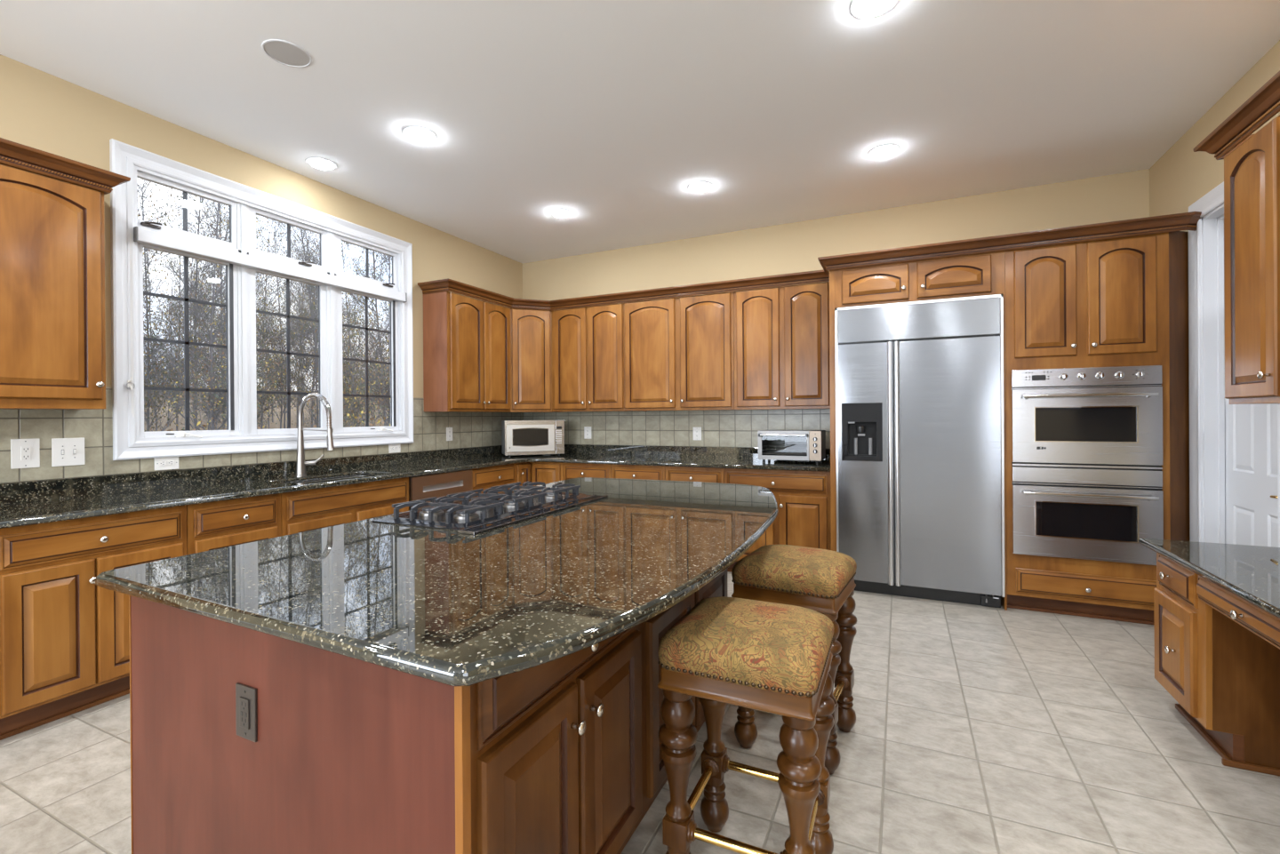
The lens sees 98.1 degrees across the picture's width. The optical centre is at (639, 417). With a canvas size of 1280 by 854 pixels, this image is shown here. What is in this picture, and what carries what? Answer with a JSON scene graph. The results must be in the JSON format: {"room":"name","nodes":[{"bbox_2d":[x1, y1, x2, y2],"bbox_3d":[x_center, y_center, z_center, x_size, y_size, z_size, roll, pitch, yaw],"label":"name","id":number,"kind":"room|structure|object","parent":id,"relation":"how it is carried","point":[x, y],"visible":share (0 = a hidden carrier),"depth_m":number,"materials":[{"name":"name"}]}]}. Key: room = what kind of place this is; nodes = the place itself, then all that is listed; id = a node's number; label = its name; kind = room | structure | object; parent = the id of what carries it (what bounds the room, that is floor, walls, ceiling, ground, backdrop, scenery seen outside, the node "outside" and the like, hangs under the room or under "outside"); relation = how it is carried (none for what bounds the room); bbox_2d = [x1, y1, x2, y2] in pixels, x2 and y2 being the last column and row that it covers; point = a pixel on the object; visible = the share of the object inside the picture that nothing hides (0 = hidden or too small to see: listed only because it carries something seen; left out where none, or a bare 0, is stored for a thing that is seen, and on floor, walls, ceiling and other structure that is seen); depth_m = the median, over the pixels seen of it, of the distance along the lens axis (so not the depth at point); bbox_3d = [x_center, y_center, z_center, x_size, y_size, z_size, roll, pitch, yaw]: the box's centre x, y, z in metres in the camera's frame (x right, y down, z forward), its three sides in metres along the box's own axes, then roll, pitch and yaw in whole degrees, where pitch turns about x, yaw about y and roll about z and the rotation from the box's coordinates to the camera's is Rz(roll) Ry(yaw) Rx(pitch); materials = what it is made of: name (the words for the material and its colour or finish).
{"room":"kitchen","nodes":[
{"label":"kitchen","id":0,"kind":"room"},
{"bbox_2d":[0,54,522,478],"bbox_3d":[-3.357,-0.196,2.101,0.100,3.070,9.360,0,0,25],"label":"wall","id":1,"kind":"structure","parent":0,"point":[39,109],"depth_m":3.37,"materials":[{"name":"beige paint"}]},
{"bbox_2d":[10,438,39,469],"bbox_3d":[-2.999,0.175,2.712,0.010,0.142,0.098,0,0,25],"label":"wall outlet","id":2,"kind":"object","parent":1,"relation":"attached to","point":[25,453],"visible":1,"depth_m":2.71,"materials":[{"name":"white plastic"}]},
{"bbox_2d":[20,446,31,460],"bbox_3d":[-2.997,0.175,2.711,0.004,0.066,0.034,0,0,25],"label":"socket","id":3,"kind":"object","parent":2,"relation":"attached to","point":[25,451],"depth_m":2.71,"materials":[{"name":"white plastic"}]},
{"bbox_2d":[0,162,105,409],"bbox_3d":[-2.997,-0.581,2.346,0.338,1.085,1.051,0,0,25],"label":"upper cabinet","id":4,"kind":"object","parent":1,"relation":"attached to","point":[52,323],"visible":1,"depth_m":2.58,"materials":[{"name":"brown wood"}]},
{"bbox_2d":[0,137,130,195],"bbox_3d":[-2.983,-1.160,2.331,0.362,0.088,1.201,0,0,25],"label":"crown molding","id":5,"kind":"structure","parent":4,"relation":"attached to","point":[12,154],"depth_m":2.58,"materials":[{"name":"brown wood"}]},
{"bbox_2d":[51,438,84,466],"bbox_3d":[-2.931,0.177,2.852,0.014,0.142,0.124,0,0,25],"label":"light switch","id":6,"kind":"object","parent":1,"relation":"attached to","point":[65,452],"visible":1,"depth_m":2.85,"materials":[{"name":"white plastic"}]},
{"bbox_2d":[154,456,178,470],"bbox_3d":[-2.754,0.265,3.235,0.009,0.078,0.118,0,0,25],"label":"wall outlet","id":7,"kind":"object","parent":1,"relation":"attached to","point":[170,462],"visible":1,"depth_m":3.23,"materials":[{"name":"white plastic"}]},
{"bbox_2d":[0,445,503,505],"bbox_3d":[-2.356,0.375,4.086,0.021,0.136,4.918,0,0,25],"label":"backsplash","id":8,"kind":"structure","parent":1,"relation":"attached to","point":[20,492],"depth_m":3.37,"materials":[{"name":"black stone"}]},
{"bbox_2d":[109,138,413,460],"bbox_3d":[-2.462,-0.643,3.952,0.125,1.741,2.041,0,0,25],"label":"window","id":9,"kind":"structure","parent":1,"relation":"in","point":[242,435],"depth_m":3.63,"materials":[{"name":"white paint"}]},
{"bbox_2d":[129,226,407,413],"bbox_3d":[-2.426,-0.535,3.927,0.064,1.058,1.882,0,0,25],"label":"roller shade","id":10,"kind":"object","parent":9,"relation":"attached to","point":[141,236],"visible":1,"depth_m":3.62,"materials":[{"name":"white paint"}]},
{"bbox_2d":[0,386,523,483],"bbox_3d":[-2.373,0.068,4.070,0.008,0.478,4.958,0,0,25],"label":"backsplash","id":11,"kind":"structure","parent":1,"relation":"attached to","point":[469,429],"depth_m":3.02,"materials":[{"name":"tile"}]},
{"bbox_2d":[388,443,400,453],"bbox_3d":[-2.071,0.258,4.693,0.009,0.078,0.118,0,0,25],"label":"wall outlet","id":12,"kind":"object","parent":1,"relation":"attached to","point":[392,448],"visible":1,"depth_m":4.69,"materials":[{"name":"white plastic"}]},
{"bbox_2d":[423,291,511,412],"bbox_3d":[-1.611,-0.582,5.306,0.338,1.057,0.866,0,0,25],"label":"upper cabinet","id":13,"kind":"object","parent":1,"relation":"attached to","point":[467,340],"visible":1,"depth_m":5.03,"materials":[{"name":"brown wood"}]},
{"bbox_2d":[0,0,1279,263],"bbox_3d":[-0.762,-1.772,0.878,5.855,0.050,9.560,0,0,25],"label":"ceiling","id":14,"kind":"structure","parent":0,"point":[605,113],"depth_m":2.99,"materials":[{"name":"white paint"}]},
{"bbox_2d":[261,39,311,67],"bbox_3d":[-1.689,-1.740,2.660,0.206,0.005,0.206,0,0,25],"label":"ceiling speaker","id":15,"kind":"object","parent":14,"relation":"attached to","point":[287,53],"visible":1,"depth_m":2.65,"materials":[{"name":"white paint"}]},
{"bbox_2d":[304,156,337,169],"bbox_3d":[-2.180,-1.728,3.807,0.196,0.027,0.196,0,0,25],"label":"recessed light","id":16,"kind":"object","parent":14,"relation":"in","point":[319,163],"visible":1,"depth_m":3.77,"materials":[{"name":"white"}]},
{"bbox_2d":[402,125,436,142],"bbox_3d":[-1.357,-1.732,3.421,0.196,0.027,0.196,0,0,25],"label":"recessed light","id":17,"kind":"object","parent":14,"relation":"in","point":[418,133],"visible":1,"depth_m":3.39,"materials":[{"name":"white"}]},
{"bbox_2d":[549,208,572,217],"bbox_3d":[-0.675,-1.740,4.758,0.196,0.027,0.196,0,0,25],"label":"recessed light","id":18,"kind":"object","parent":14,"relation":"in","point":[557,212],"visible":1,"depth_m":4.72,"materials":[{"name":"white"}]},
{"bbox_2d":[687,181,712,191],"bbox_3d":[0.459,-1.746,4.232,0.196,0.027,0.196,0,0,25],"label":"recessed light","id":19,"kind":"object","parent":14,"relation":"in","point":[698,186],"visible":1,"depth_m":4.20,"materials":[{"name":"white"}]},
{"bbox_2d":[849,0,898,18],"bbox_3d":[0.993,-1.747,2.353,0.196,0.027,0.196,0,0,25],"label":"recessed light","id":20,"kind":"object","parent":14,"relation":"in","point":[861,9],"visible":1,"depth_m":2.36,"materials":[{"name":"white"}]},
{"bbox_2d":[867,144,899,158],"bbox_3d":[1.616,-1.753,3.684,0.196,0.027,0.196,0,0,25],"label":"recessed light","id":21,"kind":"object","parent":14,"relation":"in","point":[885,150],"visible":1,"depth_m":3.65,"materials":[{"name":"white paint"}]},
{"bbox_2d":[0,571,1279,853],"bbox_3d":[-0.740,1.349,0.884,5.855,0.050,9.560,0,0,25],"label":"floor","id":22,"kind":"structure","parent":0,"point":[977,729],"depth_m":2.10,"materials":[{"name":"beige tile"}]},
{"bbox_2d":[0,505,187,740],"bbox_3d":[-2.686,0.890,2.643,0.603,0.885,0.679,0,0,25],"label":"base cabinet","id":23,"kind":"object","parent":22,"relation":"on","point":[65,637],"visible":0.77,"depth_m":2.43,"materials":[{"name":"brown wood"}]},
{"bbox_2d":[186,493,281,554],"bbox_3d":[-2.440,0.887,3.169,0.603,0.885,0.477,0,0,25],"label":"base cabinet","id":24,"kind":"object","parent":22,"relation":"on","point":[224,524],"visible":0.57,"depth_m":3.02,"materials":[{"name":"brown wood"}]},
{"bbox_2d":[280,477,408,535],"bbox_3d":[-2.134,0.884,3.810,0.593,0.885,0.938,0,0,25],"label":"base cabinet","id":25,"kind":"object","parent":22,"relation":"on","point":[306,510],"visible":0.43,"depth_m":3.61,"materials":[{"name":"brown wood"}]},
{"bbox_2d":[128,568,727,853],"bbox_3d":[-0.338,0.875,2.206,1.195,0.885,2.199,0,0,25],"label":"kitchen island","id":26,"kind":"object","parent":22,"relation":"on","point":[349,756],"visible":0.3,"depth_m":1.22,"materials":[{"name":"brown wood"}]},
{"bbox_2d":[235,682,257,742],"bbox_3d":[-0.884,0.662,1.246,0.072,0.118,0.010,0,0,25],"label":"island outlet","id":27,"kind":"object","parent":26,"relation":"attached to","point":[246,709],"visible":1,"depth_m":1.24,"materials":[{"name":"brown plastic"}]},
{"bbox_2d":[239,696,249,729],"bbox_3d":[-0.885,0.662,1.244,0.034,0.066,0.004,0,0,25],"label":"socket","id":28,"kind":"object","parent":27,"relation":"attached to","point":[244,701],"depth_m":1.24,"materials":[{"name":"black plastic"}]},
{"bbox_2d":[95,477,778,686],"bbox_3d":[-0.249,0.414,2.265,1.502,0.035,2.543,0,0,25],"label":"island countertop","id":29,"kind":"structure","parent":26,"relation":"on","point":[449,607],"depth_m":1.39,"materials":[{"name":"black stone"}]},
{"bbox_2d":[371,481,591,530],"bbox_3d":[-0.635,0.365,2.469,0.470,0.066,0.930,0,0,25],"label":"gas cooktop","id":30,"kind":"object","parent":29,"relation":"in","point":[490,507],"visible":0.99,"depth_m":2.27,"materials":[{"name":"black metal"}]},
{"bbox_2d":[457,495,607,535],"bbox_3d":[-0.394,0.393,2.334,0.073,0.010,0.953,0,0,25],"label":"downdraft vent","id":31,"kind":"object","parent":29,"relation":"on","point":[495,524],"visible":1,"depth_m":2.20,"materials":[{"name":"black metal"}]},
{"bbox_2d":[408,469,472,511],"bbox_3d":[-1.811,0.882,4.539,0.572,0.880,0.642,0,0,25],"label":"dishwasher","id":32,"kind":"object","parent":22,"relation":"on","point":[441,484],"visible":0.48,"depth_m":4.38,"materials":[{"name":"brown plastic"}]},
{"bbox_2d":[469,464,514,497],"bbox_3d":[-1.536,0.878,5.099,0.603,0.885,0.594,0,0,25],"label":"base cabinet","id":33,"kind":"object","parent":22,"relation":"on","point":[484,478],"visible":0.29,"depth_m":4.96,"materials":[{"name":"brown wood"}]},
{"bbox_2d":[514,462,563,489],"bbox_3d":[-1.075,0.874,5.699,0.928,0.885,0.878,0,0,25],"label":"base cabinet","id":34,"kind":"object","parent":22,"relation":"on","point":[533,472],"visible":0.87,"depth_m":5.38,"materials":[{"name":"brown wood"}]},
{"bbox_2d":[0,454,830,528],"bbox_3d":[-0.824,0.416,3.357,3.371,0.035,4.896,0,0,25],"label":"countertop","id":35,"kind":"structure","parent":34,"relation":"on","point":[57,510],"depth_m":3.48,"materials":[{"name":"black stone"}]},
{"bbox_2d":[295,392,334,476],"bbox_3d":[-2.212,0.118,3.855,0.372,0.578,0.164,0,0,25],"label":"faucet","id":36,"kind":"object","parent":35,"relation":"on","point":[300,463],"visible":1,"depth_m":3.85,"materials":[{"name":"silver metal"}]},
{"bbox_2d":[501,420,564,456],"bbox_3d":[-1.121,0.213,5.795,0.600,0.367,0.353,0,0,-20],"label":"microwave","id":37,"kind":"object","parent":35,"relation":"on","point":[518,437],"visible":1,"depth_m":5.64,"materials":[{"name":"grey plastic"}]},
{"bbox_2d":[757,430,825,463],"bbox_3d":[1.280,0.245,4.692,0.513,0.271,0.338,0,0,25],"label":"toaster oven","id":38,"kind":"object","parent":35,"relation":"on","point":[772,444],"visible":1,"depth_m":4.66,"materials":[{"name":"silver metal"}]},
{"bbox_2d":[761,451,807,455],"bbox_3d":[1.251,0.304,4.738,0.380,0.012,0.220,0,0,25],"label":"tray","id":39,"kind":"object","parent":38,"relation":"on","point":[763,452],"depth_m":4.70,"materials":[{"name":"grey metal"}]},
{"bbox_2d":[563,463,611,479],"bbox_3d":[-0.376,0.869,5.480,0.519,0.885,0.683,0,0,25],"label":"drawer","id":40,"kind":"object","parent":22,"relation":"on","point":[571,470],"visible":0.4,"depth_m":5.20,"materials":[{"name":"brown wood"}]},
{"bbox_2d":[611,464,665,480],"bbox_3d":[0.103,0.866,5.255,0.535,0.885,0.683,0,0,25],"label":"drawer","id":41,"kind":"object","parent":22,"relation":"on","point":[618,471],"visible":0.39,"depth_m":4.97,"materials":[{"name":"brown wood"}]},
{"bbox_2d":[665,466,724,483],"bbox_3d":[0.588,0.863,5.028,0.529,0.885,0.683,0,0,25],"label":"drawer","id":42,"kind":"object","parent":22,"relation":"on","point":[705,475],"visible":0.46,"depth_m":4.74,"materials":[{"name":"brown wood"}]},
{"bbox_2d":[657,596,835,853],"bbox_3d":[0.313,0.932,1.568,0.422,0.766,0.422,0,0,25],"label":"bar stool","id":43,"kind":"object","parent":22,"relation":"on","point":[772,658],"visible":1,"depth_m":1.45,"materials":[{"name":"brown wood"}]},
{"bbox_2d":[657,596,833,697],"bbox_3d":[0.310,0.606,1.567,0.418,0.114,0.418,0,0,25],"label":"cushion","id":44,"kind":"object","parent":43,"relation":"on","point":[773,650],"depth_m":1.43,"materials":[{"name":"fabric"}]},
{"bbox_2d":[724,468,831,572],"bbox_3d":[1.216,0.860,4.734,0.852,0.885,0.683,0,0,25],"label":"base cabinet","id":45,"kind":"object","parent":22,"relation":"on","point":[803,519],"visible":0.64,"depth_m":4.39,"materials":[{"name":"brown wood"}]},
{"bbox_2d":[731,544,857,775],"bbox_3d":[0.638,0.929,2.273,0.422,0.766,0.422,0,0,31],"label":"bar stool","id":46,"kind":"object","parent":22,"relation":"on","point":[820,580],"visible":0.62,"depth_m":2.16,"materials":[{"name":"brown wood"}]},
{"bbox_2d":[731,544,856,599],"bbox_3d":[0.635,0.603,2.273,0.418,0.114,0.418,0,0,31],"label":"cushion","id":47,"kind":"object","parent":46,"relation":"on","point":[786,571],"depth_m":2.13,"materials":[{"name":"fabric"}]},
{"bbox_2d":[829,250,1007,610],"bbox_3d":[2.092,0.083,4.275,1.124,2.430,0.783,0,0,25],"label":"tall cabinet","id":48,"kind":"object","parent":22,"relation":"on","point":[978,274],"visible":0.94,"depth_m":3.96,"materials":[{"name":"brown wood"}]},
{"bbox_2d":[417,211,1201,310],"bbox_3d":[0.845,-1.158,4.416,5.526,0.104,1.474,0,0,25],"label":"crown molding","id":49,"kind":"structure","parent":48,"relation":"attached to","point":[1185,220],"depth_m":4.03,"materials":[{"name":"brown wood"}]},
{"bbox_2d":[835,294,1004,607],"bbox_3d":[2.098,0.236,4.252,1.065,2.122,0.762,0,0,25],"label":"refrigerator","id":50,"kind":"object","parent":22,"relation":"on","point":[919,385],"visible":0.99,"depth_m":3.92,"materials":[{"name":"grey metal"}]},
{"bbox_2d":[1005,231,1189,624],"bbox_3d":[3.036,0.077,3.833,0.960,2.430,0.783,0,0,25],"label":"tall cabinet","id":51,"kind":"object","parent":22,"relation":"on","point":[1120,301],"visible":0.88,"depth_m":3.50,"materials":[{"name":"brown wood"}]},
{"bbox_2d":[1011,365,1163,565],"bbox_3d":[2.941,0.294,3.784,0.764,1.219,0.694,0,0,25],"label":"double wall oven","id":52,"kind":"object","parent":51,"relation":"in","point":[1087,443],"visible":1,"depth_m":3.52,"materials":[{"name":"silver metal"}]},
{"bbox_2d":[1153,552,1279,776],"bbox_3d":[2.474,0.943,2.191,0.628,0.711,0.466,0,0,25],"label":"base cabinet","id":53,"kind":"object","parent":22,"relation":"on","point":[1223,677],"visible":0.87,"depth_m":2.09,"materials":[{"name":"brown wood"}]},
{"bbox_3d":[1.966,0.948,1.105,0.628,0.711,0.484,0,0,25],"label":"cabinet","id":54,"kind":"object","parent":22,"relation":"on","visible":0},
{"bbox_2d":[1138,538,1279,618],"bbox_3d":[2.226,0.575,1.654,0.622,0.030,1.758,0,0,25],"label":"countertop","id":55,"kind":"structure","parent":54,"relation":"on","point":[1252,573],"depth_m":2.12,"materials":[{"name":"black stone"}]},
{"bbox_2d":[1196,575,1279,649],"bbox_3d":[2.176,0.647,1.706,0.503,0.111,0.780,0,0,25],"label":"drawer","id":56,"kind":"object","parent":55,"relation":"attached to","point":[1257,620],"visible":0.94,"depth_m":1.85,"materials":[{"name":"brown wood"}]},
{"bbox_2d":[522,168,1149,447],"bbox_3d":[1.255,-0.233,5.164,5.855,3.070,0.100,0,0,25],"label":"wall","id":57,"kind":"structure","parent":0,"point":[795,247],"depth_m":4.91,"materials":[{"name":"beige paint"}]},
{"bbox_2d":[510,308,562,412],"bbox_3d":[-1.189,-0.586,5.909,0.580,1.057,0.602,0,0,25],"label":"upper cabinet","id":58,"kind":"object","parent":57,"relation":"attached to","point":[531,330],"visible":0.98,"depth_m":5.71,"materials":[{"name":"brown wood"}]},
{"bbox_2d":[551,303,627,412],"bbox_3d":[-0.488,-0.591,5.721,0.844,1.057,0.338,0,0,25],"label":"upper cabinet","id":59,"kind":"object","parent":57,"relation":"attached to","point":[588,372],"visible":0.98,"depth_m":5.58,"materials":[{"name":"brown wood"}]},
{"bbox_2d":[523,408,830,448],"bbox_3d":[0.216,0.087,5.593,3.385,0.398,0.008,0,0,25],"label":"backsplash","id":60,"kind":"structure","parent":57,"relation":"attached to","point":[729,428],"depth_m":5.49,"materials":[{"name":"tile"}]},
{"bbox_2d":[624,291,734,411],"bbox_3d":[0.392,-0.596,5.309,1.095,1.057,0.338,0,0,25],"label":"upper cabinet","id":61,"kind":"object","parent":57,"relation":"attached to","point":[679,352],"visible":0.99,"depth_m":5.19,"materials":[{"name":"brown wood"}]},
{"bbox_2d":[564,444,830,460],"bbox_3d":[0.219,0.355,5.584,3.371,0.136,0.022,0,0,25],"label":"backsplash","id":62,"kind":"structure","parent":57,"relation":"attached to","point":[736,452],"depth_m":5.54,"materials":[{"name":"black stone"}]},
{"bbox_2d":[693,427,701,439],"bbox_3d":[0.557,0.158,5.424,0.085,0.128,0.009,0,0,25],"label":"wall outlet","id":63,"kind":"object","parent":57,"relation":"attached to","point":[697,431],"visible":1,"depth_m":5.42,"materials":[{"name":"white plastic"}]},
{"bbox_2d":[733,281,830,409],"bbox_3d":[1.278,-0.601,4.893,0.859,1.057,0.338,0,0,25],"label":"upper cabinet","id":64,"kind":"object","parent":57,"relation":"attached to","point":[781,334],"visible":0.94,"depth_m":4.79,"materials":[{"name":"brown wood"}]},
{"bbox_2d":[1149,40,1279,541],"bbox_3d":[1.719,-0.226,-0.276,0.100,3.070,9.360,0,0,25],"label":"wall","id":65,"kind":"structure","parent":0,"point":[1182,176],"depth_m":3.35,"materials":[{"name":"beige paint"}]},
{"bbox_2d":[1188,181,1279,547],"bbox_3d":[3.227,0.001,2.933,0.155,2.583,0.966,0,0,25],"label":"door","id":66,"kind":"structure","parent":65,"relation":"in","point":[1235,449],"depth_m":3.24,"materials":[{"name":"white paint"}]},
{"bbox_2d":[1224,114,1279,404],"bbox_3d":[2.351,-0.597,1.645,0.375,1.084,1.599,0,0,25],"label":"upper cabinet","id":67,"kind":"object","parent":65,"relation":"attached to","point":[1252,171],"visible":1,"depth_m":2.22,"materials":[{"name":"brown wood"}]},
{"bbox_2d":[1193,70,1279,159],"bbox_3d":[2.339,-1.175,1.669,0.407,0.088,1.699,0,0,25],"label":"crown molding","id":68,"kind":"structure","parent":67,"relation":"attached to","point":[1264,104],"depth_m":2.21,"materials":[{"name":"brown wood"}]},
{"label":"outside","id":69,"kind":"structure","parent":0,"visible":0},
{"bbox_2d":[144,389,387,431],"bbox_3d":[-25.185,-0.877,39.400,70.970,5.795,100.000,0,0,25],"label":"ground","id":70,"kind":"structure","parent":69,"point":[293,418],"depth_m":38.47,"materials":[{"name":"brown plant"}]},
{"bbox_2d":[143,249,183,431],"bbox_3d":[-20.246,-3.986,22.926,3.068,10.146,2.859,0,0,-36],"label":"tree","id":71,"kind":"object","parent":70,"relation":"on","point":[152,250],"visible":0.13,"depth_m":22.98,"materials":[{"name":"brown plant"}]},
{"bbox_2d":[137,179,193,405],"bbox_3d":[-16.112,-4.086,17.770,3.121,11.075,3.348,0,0,3],"label":"tree","id":72,"kind":"object","parent":70,"relation":"on","point":[150,345],"visible":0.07,"depth_m":18.01,"materials":[{"name":"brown plant"}]},
{"bbox_2d":[144,251,193,427],"bbox_3d":[-25.625,-4.654,30.395,2.933,10.408,3.147,0,0,42],"label":"tree","id":73,"kind":"object","parent":70,"relation":"on","point":[149,252],"visible":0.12,"depth_m":30.29,"materials":[{"name":"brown plant"}]},
{"bbox_2d":[137,179,224,431],"bbox_3d":[-9.986,-2.391,11.384,2.214,8.403,2.816,0,0,33],"label":"tree","id":74,"kind":"object","parent":70,"relation":"on","point":[147,404],"visible":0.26,"depth_m":11.35,"materials":[{"name":"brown plant"}]},
{"bbox_2d":[143,184,219,431],"bbox_3d":[-17.937,-4.025,21.634,2.978,10.568,3.195,0,0,30],"label":"tree","id":75,"kind":"object","parent":70,"relation":"on","point":[192,264],"visible":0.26,"depth_m":21.50,"materials":[{"name":"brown plant"}]},
{"bbox_2d":[157,214,223,404],"bbox_3d":[-22.842,-5.113,28.387,3.308,11.737,3.548,0,0,-40],"label":"tree","id":76,"kind":"object","parent":70,"relation":"on","point":[192,214],"visible":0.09,"depth_m":28.30,"materials":[{"name":"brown plant"}]},
{"bbox_2d":[137,181,260,430],"bbox_3d":[-13.372,-4.050,16.316,3.818,11.254,2.997,0,0,-16],"label":"tree","id":77,"kind":"object","parent":70,"relation":"on","point":[164,260],"visible":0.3,"depth_m":16.39,"materials":[{"name":"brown plant"}]},
{"bbox_2d":[149,200,272,430],"bbox_3d":[-15.740,-4.551,20.244,3.630,11.881,3.947,0,0,4],"label":"tree","id":78,"kind":"object","parent":70,"relation":"on","point":[209,200],"visible":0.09,"depth_m":19.96,"materials":[{"name":"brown plant"}]},
{"bbox_2d":[143,182,294,430],"bbox_3d":[-8.230,-2.546,10.642,2.971,8.866,2.336,0,0,-5],"label":"tree","id":79,"kind":"object","parent":70,"relation":"on","point":[213,413],"visible":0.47,"depth_m":10.55,"materials":[{"name":"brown plant"}]},
{"bbox_2d":[159,193,285,430],"bbox_3d":[-11.572,-3.639,15.396,2.987,10.600,3.205,0,0,17],"label":"tree","id":80,"kind":"object","parent":70,"relation":"on","point":[221,229],"visible":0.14,"depth_m":15.25,"materials":[{"name":"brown plant"}]},
{"bbox_2d":[197,205,279,412],"bbox_3d":[-18.493,-4.674,25.177,3.847,11.580,3.539,0,0,-25],"label":"tree","id":81,"kind":"object","parent":70,"relation":"on","point":[202,205],"visible":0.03,"depth_m":24.88,"materials":[{"name":"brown plant"}]},
{"bbox_2d":[187,201,307,430],"bbox_3d":[-9.640,-2.422,13.626,2.157,8.397,2.549,0,0,44],"label":"tree","id":82,"kind":"object","parent":70,"relation":"on","point":[260,410],"visible":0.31,"depth_m":13.81,"materials":[{"name":"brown plant"}]},
{"bbox_2d":[219,216,300,429],"bbox_3d":[-16.624,-4.742,24.431,3.968,11.944,3.650,0,0,-8],"label":"tree","id":83,"kind":"object","parent":70,"relation":"on","point":[258,216],"visible":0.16,"depth_m":24.27,"materials":[{"name":"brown plant"}]},
{"bbox_2d":[256,242,295,422],"bbox_3d":[-24.920,-6.044,37.435,3.413,12.813,4.347,0,0,21],"label":"tree","id":84,"kind":"object","parent":70,"relation":"on","point":[271,243],"visible":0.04,"depth_m":37.17,"materials":[{"name":"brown plant"}]},
{"bbox_2d":[256,249,296,429],"bbox_3d":[-21.625,-5.018,32.202,3.817,11.489,3.511,0,0,-28],"label":"tree","id":85,"kind":"object","parent":70,"relation":"on","point":[269,250],"visible":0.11,"depth_m":32.26,"materials":[{"name":"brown plant"}]},
{"bbox_2d":[256,216,317,428],"bbox_3d":[-12.285,-3.581,18.945,3.444,10.276,2.707,0,0,33],"label":"tree","id":86,"kind":"object","parent":70,"relation":"on","point":[272,344],"visible":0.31,"depth_m":18.98,"materials":[{"name":"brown plant"}]},
{"bbox_2d":[262,224,318,428],"bbox_3d":[-17.155,-4.712,27.312,3.100,11.638,3.948,0,0,-32],"label":"tree","id":87,"kind":"object","parent":70,"relation":"on","point":[291,301],"visible":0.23,"depth_m":27.43,"materials":[{"name":"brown plant"}]},
{"bbox_2d":[266,232,319,428],"bbox_3d":[-18.682,-5.887,30.176,3.634,13.646,4.630,0,0,40],"label":"tree","id":88,"kind":"object","parent":70,"relation":"on","point":[297,407],"visible":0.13,"depth_m":30.42,"materials":[{"name":"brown plant"}]},
{"bbox_2d":[278,281,313,425],"bbox_3d":[-22.460,-5.072,36.403,3.810,11.229,2.991,0,0,36],"label":"tree","id":89,"kind":"object","parent":70,"relation":"on","point":[294,282],"visible":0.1,"depth_m":36.38,"materials":[{"name":"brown plant"}]},
{"bbox_2d":[257,228,353,427],"bbox_3d":[-13.279,-4.987,22.936,3.406,12.787,4.338,0,0,-12],"label":"tree","id":90,"kind":"object","parent":70,"relation":"on","point":[309,239],"visible":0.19,"depth_m":22.80,"materials":[{"name":"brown plant"}]},
{"bbox_2d":[272,222,349,407],"bbox_3d":[-15.360,-5.273,26.444,3.481,13.069,4.434,0,0,16],"label":"tree","id":91,"kind":"object","parent":70,"relation":"on","point":[297,300],"visible":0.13,"depth_m":25.75,"materials":[{"name":"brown plant"}]},
{"bbox_2d":[264,223,362,428],"bbox_3d":[-10.538,-3.598,18.151,3.205,10.489,3.485,0,0,-16],"label":"tree","id":92,"kind":"object","parent":70,"relation":"on","point":[309,292],"visible":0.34,"depth_m":17.89,"materials":[{"name":"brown plant"}]},
{"bbox_2d":[283,229,390,427],"bbox_3d":[-6.614,-2.001,12.515,2.363,7.787,2.001,0,0,-24],"label":"tree","id":93,"kind":"object","parent":70,"relation":"on","point":[348,347],"visible":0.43,"depth_m":12.58,"materials":[{"name":"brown plant"}]},
{"bbox_2d":[342,299,375,427],"bbox_3d":[-11.290,-1.998,21.532,2.143,7.061,1.814,0,0,28],"label":"tree","id":94,"kind":"object","parent":70,"relation":"on","point":[344,366],"visible":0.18,"depth_m":21.53,"materials":[{"name":"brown plant"}]},
{"bbox_2d":[342,267,379,418],"bbox_3d":[-13.014,-2.901,25.072,2.876,8.583,2.261,0,0,-38],"label":"tree","id":95,"kind":"object","parent":70,"relation":"on","point":[363,268],"visible":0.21,"depth_m":25.08,"materials":[{"name":"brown plant"}]},
{"bbox_2d":[341,242,391,426],"bbox_3d":[-9.598,-5.378,20.476,3.745,14.061,4.770,0,0,18],"label":"tree","id":96,"kind":"object","parent":70,"relation":"on","point":[371,253],"visible":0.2,"depth_m":20.09,"materials":[{"name":"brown plant"}]},
{"bbox_2d":[342,253,391,426],"bbox_3d":[-7.231,-3.698,16.199,3.094,10.978,3.319,0,0,1],"label":"tree","id":97,"kind":"object","parent":70,"relation":"on","point":[388,388],"visible":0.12,"depth_m":16.10,"materials":[{"name":"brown plant"}]},
{"bbox_2d":[344,261,391,426],"bbox_3d":[-14.079,-3.741,28.906,3.342,9.971,2.626,0,0,-15],"label":"tree","id":98,"kind":"object","parent":70,"relation":"on","point":[369,261],"visible":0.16,"depth_m":28.85,"materials":[{"name":"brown plant"}]},
{"bbox_2d":[360,253,391,424],"bbox_3d":[-10.658,-3.575,23.790,2.861,10.152,3.069,0,0,13],"label":"tree","id":99,"kind":"object","parent":70,"relation":"on","point":[381,253],"visible":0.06,"depth_m":23.54,"materials":[{"name":"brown plant"}]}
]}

